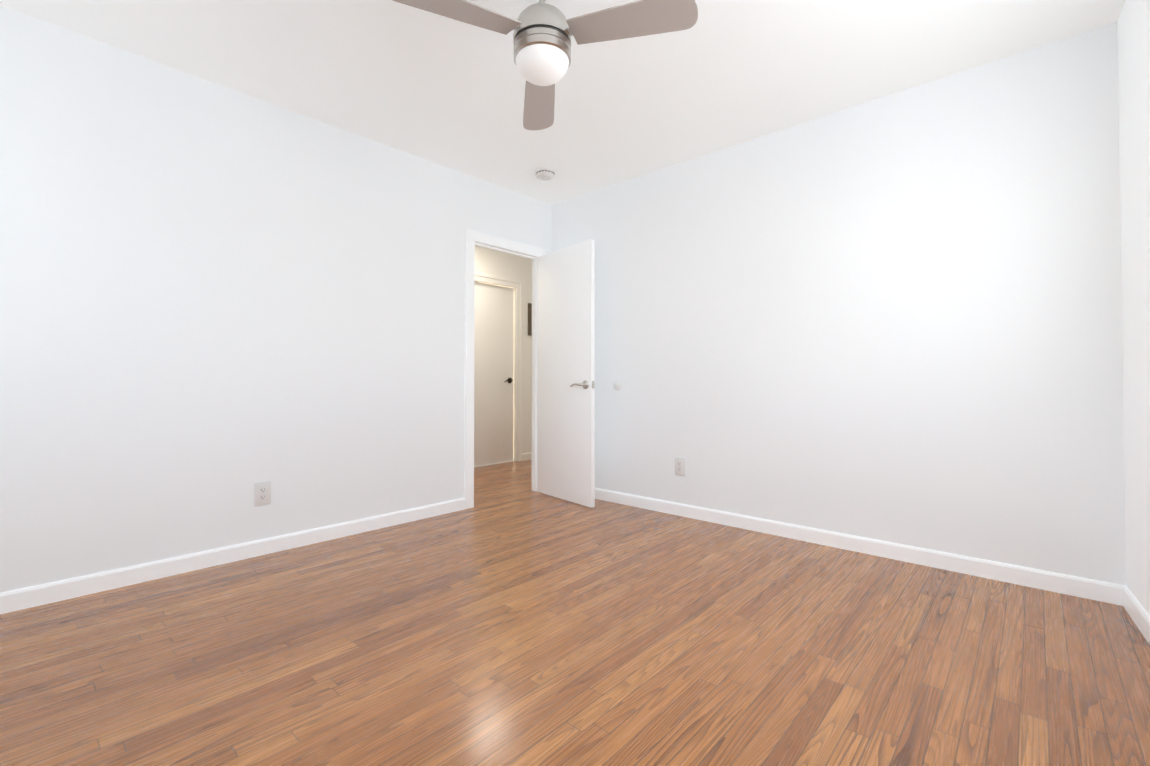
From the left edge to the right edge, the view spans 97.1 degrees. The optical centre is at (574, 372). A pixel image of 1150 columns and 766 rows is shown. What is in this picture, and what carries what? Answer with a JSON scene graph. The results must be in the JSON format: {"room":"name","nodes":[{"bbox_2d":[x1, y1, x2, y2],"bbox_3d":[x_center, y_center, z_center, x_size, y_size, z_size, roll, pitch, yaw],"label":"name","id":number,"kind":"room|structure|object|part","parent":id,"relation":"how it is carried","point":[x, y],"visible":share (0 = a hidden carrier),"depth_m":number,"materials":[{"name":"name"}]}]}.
{"room":"empty bedroom","nodes":[
{"label":"empty bedroom","id":0,"kind":"room"},
{"bbox_2d":[0,5,551,592],"bbox_3d":[-0.972,-0.235,3.575,0.088,2.440,5.440,-1,-1,42],"label":"wall","id":1,"kind":"structure","parent":0,"point":[216,301],"depth_m":2.54,"materials":[{"name":"white paint"}]},
{"bbox_2d":[0,498,464,613],"bbox_3d":[-1.727,0.930,2.646,0.013,0.082,2.775,-1,-1,42],"label":"baseboard","id":2,"kind":"structure","parent":1,"relation":"attached to","point":[75,587],"depth_m":2.50,"materials":[{"name":"paint"}]},
{"bbox_2d":[254,481,270,506],"bbox_3d":[-1.670,0.647,2.718,0.008,0.124,0.078,-1,-1,42],"label":"electrical outlet","id":3,"kind":"object","parent":1,"relation":"attached to","point":[262,493],"visible":1,"depth_m":2.71,"materials":[{"name":"white plastic"}]},
{"bbox_2d":[464,229,545,508],"bbox_3d":[-0.555,-0.026,4.027,0.114,2.035,0.825,-1,-1,42],"label":"door frame","id":4,"kind":"structure","parent":1,"relation":"attached to","point":[473,239],"depth_m":3.74,"materials":[{"name":"paint"}]},
{"bbox_2d":[538,239,594,507],"bbox_3d":[-0.078,0.006,3.966,0.160,1.953,0.687,1,-1,-39],"label":"door","id":5,"kind":"structure","parent":1,"relation":"in","point":[566,373],"depth_m":3.91,"materials":[{"name":"paint"}]},
{"bbox_3d":[0.077,0.088,3.772,0.160,0.066,0.192,1,-1,-39],"label":"handle","id":6,"kind":"part","parent":5,"relation":"part of","materials":[{"name":"silver metal"}]},
{"bbox_2d":[475,246,531,453],"bbox_3d":[-1.984,-0.221,4.491,0.120,2.440,5.440,-1,-1,42],"label":"wall","id":7,"kind":"structure","parent":0,"point":[498,263],"depth_m":5.93,"materials":[{"name":"beige paint"}]},
{"bbox_2d":[474,281,513,465],"bbox_3d":[-0.948,0.011,5.575,0.097,1.988,0.756,-1,-1,42],"label":"hall door","id":8,"kind":"structure","parent":7,"relation":"in","point":[494,375],"depth_m":5.64,"materials":[{"name":"beige wood"}]},
{"bbox_2d":[474,272,522,467],"bbox_3d":[-0.971,-0.027,5.594,0.139,2.085,0.930,-1,-1,42],"label":"door frame","id":9,"kind":"structure","parent":7,"relation":"attached to","point":[517,285],"depth_m":5.85,"materials":[{"name":"white wood"}]},
{"bbox_2d":[522,452,530,460],"bbox_3d":[-0.416,0.983,6.108,0.013,0.082,0.590,-1,-1,42],"label":"baseboard","id":10,"kind":"structure","parent":7,"relation":"attached to","point":[526,456],"depth_m":5.92,"materials":[{"name":"white wood"}]},
{"bbox_2d":[528,303,531,335],"bbox_3d":[-0.517,-0.628,6.015,0.020,0.380,0.100,-1,-1,42],"label":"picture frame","id":11,"kind":"object","parent":7,"relation":"attached to","point":[529,319],"visible":0.56,"depth_m":5.99,"materials":[{"name":"brown"}]},
{"bbox_2d":[0,0,1125,204],"bbox_3d":[0.017,-1.519,2.699,5.520,0.100,5.440,-1,-1,42],"label":"ceiling","id":12,"kind":"structure","parent":0,"point":[719,75],"depth_m":2.43,"materials":[{"name":"white paint"}]},
{"bbox_2d":[536,168,554,180],"bbox_3d":[-0.215,-1.431,3.677,0.140,0.046,0.140,-1,-1,42],"label":"smoke detector","id":13,"kind":"object","parent":12,"relation":"attached to","point":[545,174],"visible":1,"depth_m":3.63,"materials":[{"name":"white plastic"}]},
{"bbox_2d":[393,0,697,129],"bbox_3d":[-0.131,-1.277,1.779,0.985,0.412,0.963,-1,-1,42],"label":"fan","id":14,"kind":"object","parent":12,"relation":"hanging from","point":[544,31],"visible":1,"depth_m":1.77,"materials":[{"name":"silver metal"}]},
{"bbox_3d":[-0.120,-1.106,1.863,0.194,0.074,0.194,-1,-1,42],"label":"globe","id":15,"kind":"part","parent":14,"relation":"part of","materials":[{"name":"white glass"}]},
{"bbox_2d":[0,460,1149,765],"bbox_3d":[0.017,1.021,2.660,5.520,0.100,5.440,-1,-1,42],"label":"floor","id":16,"kind":"structure","parent":0,"point":[510,618],"depth_m":1.70,"materials":[{"name":"brown wood"}]},
{"bbox_2d":[552,21,1126,585],"bbox_3d":[1.181,-0.241,3.191,3.620,2.440,0.120,-1,-1,42],"label":"wall","id":17,"kind":"structure","parent":0,"point":[896,317],"depth_m":2.66,"materials":[{"name":"white paint"}]},
{"bbox_2d":[614,381,620,389],"bbox_3d":[0.322,0.100,3.875,0.072,0.072,0.011,-1,-1,42],"label":"stopper","id":18,"kind":"object","parent":17,"relation":"attached to","point":[617,385],"visible":1,"depth_m":3.87,"materials":[{"name":"white plastic"}]},
{"bbox_2d":[675,457,684,475],"bbox_3d":[0.723,0.647,3.505,0.078,0.124,0.008,-1,-1,42],"label":"electrical outlet","id":19,"kind":"object","parent":17,"relation":"attached to","point":[679,466],"visible":1,"depth_m":3.50,"materials":[{"name":"white plastic"}]},
{"bbox_2d":[595,488,1124,605],"bbox_3d":[1.033,0.938,3.199,3.364,0.082,0.040,-1,-1,42],"label":"baseboard","id":20,"kind":"structure","parent":17,"relation":"attached to","point":[1112,593],"depth_m":2.63,"materials":[{"name":"paint"}]},
{"bbox_2d":[1117,0,1149,615],"bbox_3d":[1.056,-0.283,0.440,0.120,2.440,4.450,-1,-1,38],"label":"wall","id":21,"kind":"structure","parent":0,"point":[1133,28],"depth_m":1.94,"materials":[{"name":"white paint"}]},
{"bbox_2d":[1123,586,1149,644],"bbox_3d":[1.132,0.899,0.628,0.013,0.082,3.770,-1,-1,38],"label":"baseboard","id":22,"kind":"structure","parent":21,"relation":"attached to","point":[1136,611],"depth_m":1.93,"materials":[{"name":"paint"}]}
]}

